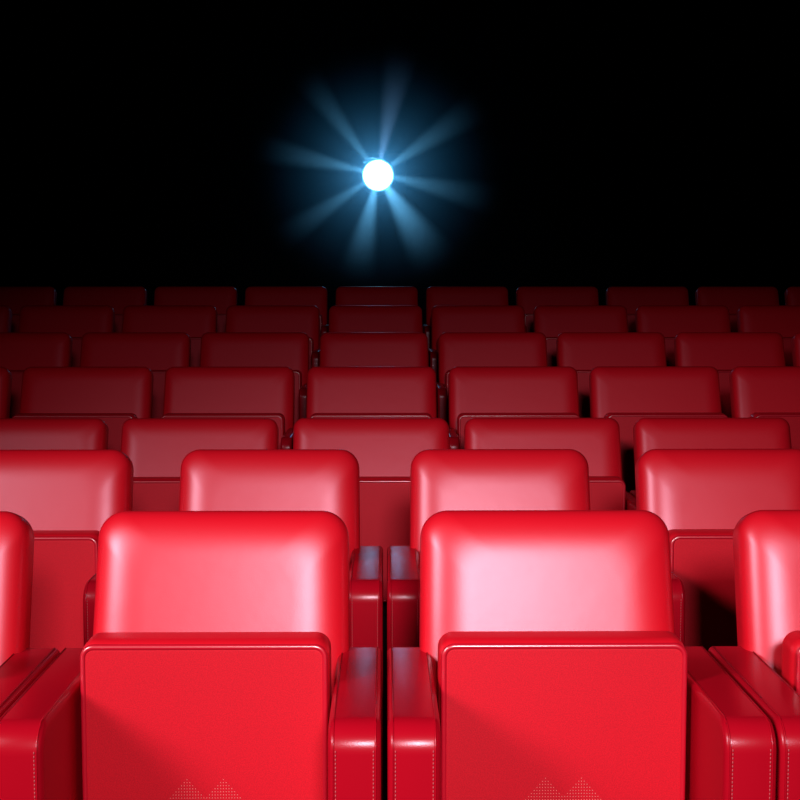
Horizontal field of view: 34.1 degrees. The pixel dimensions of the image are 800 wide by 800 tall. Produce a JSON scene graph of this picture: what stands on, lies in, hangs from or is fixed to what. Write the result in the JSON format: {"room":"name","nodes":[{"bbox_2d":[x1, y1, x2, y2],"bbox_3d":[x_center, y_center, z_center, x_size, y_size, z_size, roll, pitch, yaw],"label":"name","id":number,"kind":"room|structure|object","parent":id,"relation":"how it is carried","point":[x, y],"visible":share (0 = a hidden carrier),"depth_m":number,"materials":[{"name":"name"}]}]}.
{"room":"auditorium","nodes":[
{"label":"auditorium","id":0,"kind":"room"},
{"bbox_2d":[383,698,386,799],"bbox_3d":[-0.046,0.921,4.082,10.400,0.732,15.200,0,4,-1],"label":"floor","id":1,"kind":"structure","parent":0,"point":[384,699],"depth_m":3.92,"materials":[{"name":"carpet"}]},
{"bbox_2d":[0,367,11,417],"bbox_3d":[-1.918,0.351,5.334,0.593,0.953,0.567,0,4,-1],"label":"seat","id":2,"kind":"object","parent":1,"relation":"on","point":[5,374],"visible":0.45,"depth_m":5.48,"materials":[{"name":"red leather"}]},
{"bbox_2d":[0,305,11,331],"bbox_3d":[-2.541,-0.059,7.434,0.593,0.953,0.567,0,4,-1],"label":"seat","id":3,"kind":"object","parent":1,"relation":"on","point":[5,311],"visible":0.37,"depth_m":7.58,"materials":[{"name":"red leather"}]},
{"bbox_2d":[0,286,56,331],"bbox_3d":[-2.552,-0.260,8.472,0.593,0.953,0.567,0,4,-1],"label":"seat","id":4,"kind":"object","parent":1,"relation":"on","point":[15,298],"visible":0.2,"depth_m":8.59,"materials":[{"name":"red leather"}]},
{"bbox_2d":[0,511,59,716],"bbox_3d":[-0.927,0.700,2.267,0.594,0.951,0.571,0,4,-1],"label":"seat","id":5,"kind":"object","parent":1,"relation":"on","point":[20,664],"visible":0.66,"depth_m":2.40,"materials":[{"name":"red leather"}]},
{"bbox_2d":[0,332,72,417],"bbox_3d":[-1.929,0.151,6.404,0.593,0.953,0.567,0,4,-1],"label":"seat","id":6,"kind":"object","parent":1,"relation":"on","point":[19,351],"visible":0.19,"depth_m":6.52,"materials":[{"name":"red leather"}]},
{"bbox_2d":[0,418,108,449],"bbox_3d":[-1.299,0.555,4.395,0.593,0.953,0.567,0,4,-1],"label":"seat","id":7,"kind":"object","parent":1,"relation":"on","point":[15,433],"visible":0.23,"depth_m":4.52,"materials":[{"name":"red leather"}]},
{"bbox_2d":[18,305,114,366],"bbox_3d":[-1.941,-0.060,7.440,0.593,0.953,0.567,0,4,-1],"label":"seat","id":8,"kind":"object","parent":1,"relation":"on","point":[74,320],"visible":0.21,"depth_m":7.56,"materials":[{"name":"red leather"}]},
{"bbox_2d":[0,449,133,651],"bbox_3d":[-0.937,0.621,3.245,0.594,0.951,0.571,0,4,-1],"label":"seat","id":9,"kind":"object","parent":1,"relation":"on","point":[66,497],"visible":0.3,"depth_m":3.35,"materials":[{"name":"red leather"}]},
{"bbox_2d":[33,530,99,541],"bbox_3d":[-0.937,0.531,3.213,0.420,0.415,0.078,0,4,-1],"label":"seat cushion","id":10,"kind":"object","parent":9,"relation":"on","point":[39,535],"depth_m":3.17,"materials":[{"name":"red leather"}]},
{"bbox_2d":[12,367,153,450],"bbox_3d":[-1.318,0.351,5.340,0.593,0.953,0.567,0,4,-1],"label":"seat","id":11,"kind":"object","parent":1,"relation":"on","point":[112,395],"visible":0.29,"depth_m":5.45,"materials":[{"name":"red leather"}]},
{"bbox_2d":[16,413,136,417],"bbox_3d":[-1.318,0.262,5.309,0.498,0.415,0.078,0,4,-1],"label":"seat cushion","id":12,"kind":"object","parent":11,"relation":"on","point":[21,415],"depth_m":5.25,"materials":[{"name":"red leather"}]},
{"bbox_2d":[63,286,146,331],"bbox_3d":[-1.952,-0.261,8.478,0.593,0.953,0.567,0,4,-1],"label":"seat","id":13,"kind":"object","parent":1,"relation":"on","point":[118,298],"visible":0.23,"depth_m":8.60,"materials":[{"name":"red leather"}]},
{"bbox_2d":[80,332,190,417],"bbox_3d":[-1.329,0.150,6.410,0.593,0.953,0.567,0,4,-1],"label":"seat","id":14,"kind":"object","parent":1,"relation":"on","point":[158,352],"visible":0.18,"depth_m":6.53,"materials":[{"name":"red leather"}]},
{"bbox_2d":[122,305,216,366],"bbox_3d":[-1.341,-0.060,7.447,0.593,0.953,0.567,0,4,-1],"label":"seat","id":15,"kind":"object","parent":1,"relation":"on","point":[193,320],"visible":0.18,"depth_m":7.56,"materials":[{"name":"red leather"}]},
{"bbox_2d":[0,511,381,799],"bbox_3d":[-0.329,0.699,2.274,0.594,0.951,0.571,0,4,-1],"label":"seat","id":16,"kind":"object","parent":1,"relation":"on","point":[219,662],"visible":1,"depth_m":2.20,"materials":[{"name":"red leather"}]},
{"bbox_2d":[83,632,330,724],"bbox_3d":[-0.329,0.609,2.242,0.420,0.415,0.078,0,4,-1],"label":"seat cushion","id":17,"kind":"object","parent":16,"relation":"on","point":[130,678],"depth_m":2.19,"materials":[{"name":"red leather"}]},
{"bbox_2d":[154,286,237,331],"bbox_3d":[-1.352,-0.261,8.484,0.593,0.953,0.567,0,4,-1],"label":"seat","id":18,"kind":"object","parent":1,"relation":"on","point":[221,298],"visible":0.24,"depth_m":8.61,"materials":[{"name":"red leather"}]},
{"bbox_2d":[121,418,278,510],"bbox_3d":[-0.699,0.555,4.402,0.593,0.953,0.567,0,4,-1],"label":"seat","id":19,"kind":"object","parent":1,"relation":"on","point":[156,448],"visible":0.23,"depth_m":4.52,"materials":[{"name":"red leather"}]},
{"bbox_2d":[133,477,179,479],"bbox_3d":[-0.698,0.466,4.370,0.498,0.415,0.078,0,4,-1],"label":"seat cushion","id":20,"kind":"object","parent":19,"relation":"on","point":[134,478],"depth_m":4.34,"materials":[{"name":"red leather"}]},
{"bbox_2d":[162,367,294,448],"bbox_3d":[-0.718,0.350,5.346,0.593,0.953,0.567,0,4,-1],"label":"seat","id":21,"kind":"object","parent":1,"relation":"on","point":[189,392],"visible":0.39,"depth_m":5.46,"materials":[{"name":"red leather"}]},
{"bbox_2d":[162,413,284,434],"bbox_3d":[-0.718,0.262,5.315,0.498,0.415,0.078,0,4,-1],"label":"seat cushion","id":22,"kind":"object","parent":21,"relation":"on","point":[279,418],"depth_m":5.26,"materials":[{"name":"red leather"}]},
{"bbox_2d":[200,332,308,423],"bbox_3d":[-0.730,0.150,6.416,0.593,0.953,0.567,0,4,-1],"label":"seat","id":23,"kind":"object","parent":1,"relation":"on","point":[218,349],"visible":0.36,"depth_m":6.53,"materials":[{"name":"red leather"}]},
{"bbox_2d":[293,370,301,386],"bbox_3d":[-0.729,0.061,6.385,0.498,0.415,0.078,0,4,-1],"label":"armrest","id":24,"kind":"object","parent":23,"relation":"on","point":[298,375],"depth_m":6.33,"materials":[{"name":"red leather"}]},
{"bbox_2d":[225,305,319,368],"bbox_3d":[-0.741,-0.061,7.453,0.593,0.953,0.567,0,4,-1],"label":"seat","id":25,"kind":"object","parent":1,"relation":"on","point":[239,318],"visible":0.31,"depth_m":7.57,"materials":[{"name":"red leather"}]},
{"bbox_2d":[179,449,382,799],"bbox_3d":[-0.339,0.620,3.252,0.594,0.951,0.571,0,4,-1],"label":"seat","id":26,"kind":"object","parent":1,"relation":"on","point":[210,479],"visible":0.25,"depth_m":3.37,"materials":[{"name":"red leather"}]},
{"bbox_2d":[245,286,328,336],"bbox_3d":[-0.752,-0.262,8.491,0.593,0.953,0.567,0,4,-1],"label":"seat","id":27,"kind":"object","parent":1,"relation":"on","point":[317,296],"visible":0.27,"depth_m":8.61,"materials":[{"name":"red leather"}]},
{"bbox_2d":[293,418,448,697],"bbox_3d":[-0.099,0.554,4.408,0.593,0.953,0.567,0,4,-1],"label":"seat","id":28,"kind":"object","parent":1,"relation":"on","point":[384,449],"visible":0.2,"depth_m":4.52,"materials":[{"name":"red leather"}]},
{"bbox_2d":[360,476,409,479],"bbox_3d":[-0.098,0.466,4.377,0.498,0.415,0.078,0,4,-1],"label":"seat cushion","id":29,"kind":"object","parent":28,"relation":"on","point":[361,477],"depth_m":4.35,"materials":[{"name":"red leather"}]},
{"bbox_2d":[306,367,436,417],"bbox_3d":[-0.118,0.350,5.353,0.593,0.953,0.567,0,4,-1],"label":"seat","id":30,"kind":"object","parent":1,"relation":"on","point":[332,392],"visible":0.31,"depth_m":5.46,"materials":[{"name":"red leather"}]},
{"bbox_2d":[310,413,431,417],"bbox_3d":[-0.118,0.261,5.322,0.498,0.415,0.078,0,4,-1],"label":"seat cushion","id":31,"kind":"object","parent":30,"relation":"on","point":[316,415],"depth_m":5.26,"materials":[{"name":"red leather"}]},
{"bbox_2d":[319,332,427,366],"bbox_3d":[-0.130,0.149,6.423,0.593,0.953,0.567,0,4,-1],"label":"seat","id":32,"kind":"object","parent":1,"relation":"on","point":[337,349],"visible":0.2,"depth_m":6.54,"materials":[{"name":"red leather"}]},
{"bbox_2d":[329,305,428,366],"bbox_3d":[-0.141,-0.061,7.460,0.593,0.953,0.567,0,4,-1],"label":"seat","id":33,"kind":"object","parent":1,"relation":"on","point":[342,318],"visible":0.18,"depth_m":7.58,"materials":[{"name":"red leather"}]},
{"bbox_2d":[336,286,422,332],"bbox_3d":[-0.152,-0.262,8.497,0.593,0.953,0.567,0,4,-1],"label":"seat","id":34,"kind":"object","parent":1,"relation":"on","point":[345,295],"visible":0.22,"depth_m":8.62,"materials":[{"name":"red leather"}]},
{"bbox_2d":[423,287,507,348],"bbox_3d":[0.448,-0.263,8.504,0.593,0.953,0.567,0,4,-1],"label":"seat","id":35,"kind":"object","parent":1,"relation":"on","point":[435,296],"visible":0.3,"depth_m":8.63,"materials":[{"name":"red leather"}]},
{"bbox_2d":[428,305,524,381],"bbox_3d":[0.459,-0.062,7.466,0.593,0.953,0.567,0,4,-1],"label":"seat","id":36,"kind":"object","parent":1,"relation":"on","point":[444,318],"visible":0.3,"depth_m":7.58,"materials":[{"name":"red leather"}]},
{"bbox_2d":[387,449,590,650],"bbox_3d":[0.265,0.620,3.258,0.594,0.951,0.571,0,4,-1],"label":"seat","id":37,"kind":"object","parent":1,"relation":"on","point":[440,479],"visible":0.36,"depth_m":3.38,"materials":[{"name":"red leather"}]},
{"bbox_2d":[436,332,546,425],"bbox_3d":[0.470,0.149,6.429,0.593,0.953,0.567,0,4,-1],"label":"seat","id":38,"kind":"object","parent":1,"relation":"on","point":[455,349],"visible":0.32,"depth_m":6.54,"materials":[{"name":"red leather"}]},
{"bbox_2d":[448,366,579,448],"bbox_3d":[0.482,0.349,5.359,0.593,0.953,0.567,0,4,-1],"label":"seat","id":39,"kind":"object","parent":1,"relation":"on","point":[474,391],"visible":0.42,"depth_m":5.47,"materials":[{"name":"red leather"}]},
{"bbox_2d":[457,413,576,435],"bbox_3d":[0.482,0.261,5.328,0.498,0.415,0.078,0,4,-1],"label":"seat cushion","id":40,"kind":"object","parent":39,"relation":"on","point":[462,418],"depth_m":5.27,"materials":[{"name":"red leather"}]},
{"bbox_2d":[464,418,635,509],"bbox_3d":[0.501,0.554,4.414,0.593,0.953,0.567,0,4,-1],"label":"seat","id":41,"kind":"object","parent":1,"relation":"on","point":[597,439],"visible":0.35,"depth_m":4.54,"materials":[{"name":"red leather"}]},
{"bbox_2d":[589,476,623,481],"bbox_3d":[0.502,0.465,4.383,0.498,0.415,0.078,0,4,-1],"label":"seat cushion","id":42,"kind":"object","parent":41,"relation":"on","point":[591,478],"depth_m":4.34,"materials":[{"name":"red leather"}]},
{"bbox_2d":[516,287,598,331],"bbox_3d":[1.048,-0.263,8.510,0.593,0.953,0.567,0,4,-1],"label":"seat","id":43,"kind":"object","parent":1,"relation":"on","point":[529,298],"visible":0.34,"depth_m":8.63,"materials":[{"name":"red leather"}]},
{"bbox_2d":[533,305,627,365],"bbox_3d":[1.059,-0.062,7.472,0.593,0.953,0.567,0,4,-1],"label":"seat","id":44,"kind":"object","parent":1,"relation":"on","point":[550,320],"visible":0.29,"depth_m":7.59,"materials":[{"name":"red leather"}]},
{"bbox_2d":[387,510,776,799],"bbox_3d":[0.275,0.699,2.280,0.594,0.951,0.571,0,4,-1],"label":"seat","id":45,"kind":"object","parent":1,"relation":"on","point":[549,662],"visible":1,"depth_m":2.20,"materials":[{"name":"red leather"}]},
{"bbox_2d":[438,631,684,729],"bbox_3d":[0.276,0.609,2.248,0.420,0.415,0.078,0,4,-1],"label":"seat cushion","id":46,"kind":"object","parent":45,"relation":"on","point":[488,680],"depth_m":2.19,"materials":[{"name":"red leather"}]},
{"bbox_2d":[556,332,666,417],"bbox_3d":[1.070,0.148,6.436,0.593,0.953,0.567,0,4,-1],"label":"seat","id":47,"kind":"object","parent":1,"relation":"on","point":[582,351],"visible":0.13,"depth_m":6.55,"materials":[{"name":"red leather"}]},
{"bbox_2d":[605,287,688,331],"bbox_3d":[1.648,-0.264,8.517,0.593,0.953,0.567,0,4,-1],"label":"seat","id":48,"kind":"object","parent":1,"relation":"on","point":[631,298],"visible":0.22,"depth_m":8.64,"materials":[{"name":"red leather"}]},
{"bbox_2d":[589,366,727,492],"bbox_3d":[1.082,0.349,5.366,0.593,0.953,0.567,0,4,-1],"label":"seat","id":49,"kind":"object","parent":1,"relation":"on","point":[626,395],"visible":0.34,"depth_m":5.47,"materials":[{"name":"red leather"}]},
{"bbox_2d":[604,412,724,417],"bbox_3d":[1.082,0.260,5.334,0.498,0.415,0.078,0,4,-1],"label":"seat cushion","id":50,"kind":"object","parent":49,"relation":"on","point":[682,414],"depth_m":5.28,"materials":[{"name":"red leather"}]},
{"bbox_2d":[635,305,730,365],"bbox_3d":[1.659,-0.063,7.479,0.593,0.953,0.567,0,4,-1],"label":"seat","id":51,"kind":"object","parent":1,"relation":"on","point":[668,320],"visible":0.22,"depth_m":7.60,"materials":[{"name":"red leather"}]},
{"bbox_2d":[630,418,791,497],"bbox_3d":[1.101,0.553,4.421,0.593,0.953,0.567,0,4,-1],"label":"seat","id":52,"kind":"object","parent":1,"relation":"on","point":[648,433],"visible":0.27,"depth_m":4.55,"materials":[{"name":"red leather"}]},
{"bbox_2d":[635,449,799,650],"bbox_3d":[0.863,0.619,3.264,0.594,0.951,0.571,0,4,-1],"label":"seat","id":53,"kind":"object","parent":1,"relation":"on","point":[700,495],"visible":0.42,"depth_m":3.37,"materials":[{"name":"red leather"}]},
{"bbox_2d":[668,529,733,541],"bbox_3d":[0.863,0.529,3.232,0.420,0.415,0.078,0,4,-1],"label":"seat cushion","id":54,"kind":"object","parent":53,"relation":"on","point":[675,535],"depth_m":3.17,"materials":[{"name":"red leather"}]},
{"bbox_2d":[674,332,784,417],"bbox_3d":[1.670,0.148,6.442,0.593,0.953,0.567,0,4,-1],"label":"seat","id":55,"kind":"object","parent":1,"relation":"on","point":[723,351],"visible":0.22,"depth_m":6.56,"materials":[{"name":"red leather"}]},
{"bbox_2d":[695,287,778,331],"bbox_3d":[2.248,-0.264,8.523,0.593,0.953,0.567,0,4,-1],"label":"seat","id":56,"kind":"object","parent":1,"relation":"on","point":[733,298],"visible":0.23,"depth_m":8.64,"materials":[{"name":"red leather"}]},
{"bbox_2d":[708,510,799,799],"bbox_3d":[0.873,0.698,2.287,0.594,0.951,0.571,0,4,-1],"label":"seat","id":57,"kind":"object","parent":1,"relation":"on","point":[765,662],"visible":0.73,"depth_m":2.39,"materials":[{"name":"red leather"}]},
{"bbox_2d":[782,630,799,690],"bbox_3d":[0.874,0.608,2.255,0.420,0.415,0.078,0,4,-1],"label":"seat cushion","id":58,"kind":"object","parent":57,"relation":"on","point":[791,642],"depth_m":2.22,"materials":[{"name":"red leather"}]},
{"bbox_2d":[729,366,799,448],"bbox_3d":[1.682,0.348,5.372,0.593,0.953,0.567,0,4,-1],"label":"seat","id":59,"kind":"object","parent":1,"relation":"on","point":[755,391],"visible":0.3,"depth_m":5.48,"materials":[{"name":"red leather"}]},
{"bbox_2d":[750,412,799,417],"bbox_3d":[1.682,0.260,5.341,0.498,0.415,0.078,0,4,-1],"label":"seat cushion","id":60,"kind":"object","parent":59,"relation":"on","point":[757,414],"depth_m":5.30,"materials":[{"name":"red leather"}]},
{"bbox_2d":[737,305,799,365],"bbox_3d":[2.259,-0.063,7.485,0.593,0.953,0.567,0,4,-1],"label":"seat","id":61,"kind":"object","parent":1,"relation":"on","point":[784,320],"visible":0.31,"depth_m":7.60,"materials":[{"name":"red leather"}]},
{"bbox_2d":[784,287,799,304],"bbox_3d":[2.848,-0.265,8.529,0.593,0.953,0.567,0,4,-1],"label":"seat","id":62,"kind":"object","parent":1,"relation":"on","point":[792,294],"visible":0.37,"depth_m":8.66,"materials":[{"name":"red leather"}]},
{"bbox_2d":[791,332,799,365],"bbox_3d":[2.270,0.147,6.448,0.593,0.953,0.567,0,4,-1],"label":"seat","id":63,"kind":"object","parent":1,"relation":"on","point":[795,342],"visible":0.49,"depth_m":6.60,"materials":[{"name":"red leather"}]},
{"bbox_2d":[0,0,799,325],"bbox_3d":[-0.128,-1.919,11.587,10.400,5.250,0.200,0,4,-1],"label":"wall","id":64,"kind":"structure","parent":0,"point":[150,145],"depth_m":11.46,"materials":[{"name":"black"}]},
{"bbox_2d":[347,147,408,203],"bbox_3d":[-0.193,-1.972,11.486,0.540,0.500,0.032,0,4,-1],"label":"trim","id":65,"kind":"structure","parent":64,"relation":"attached to","point":[349,149],"depth_m":11.47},
{"bbox_3d":[-0.201,-1.746,12.201,1.200,0.080,1.000,0,4,-1],"label":"floor","id":66,"kind":"structure","parent":0,"visible":0},
{"bbox_2d":[351,153,404,200],"bbox_3d":[-0.198,-2.007,11.945,0.560,0.480,1.071,0,4,-1],"label":"projector","id":67,"kind":"object","parent":66,"relation":"on","point":[374,176],"visible":0.59,"depth_m":11.77,"materials":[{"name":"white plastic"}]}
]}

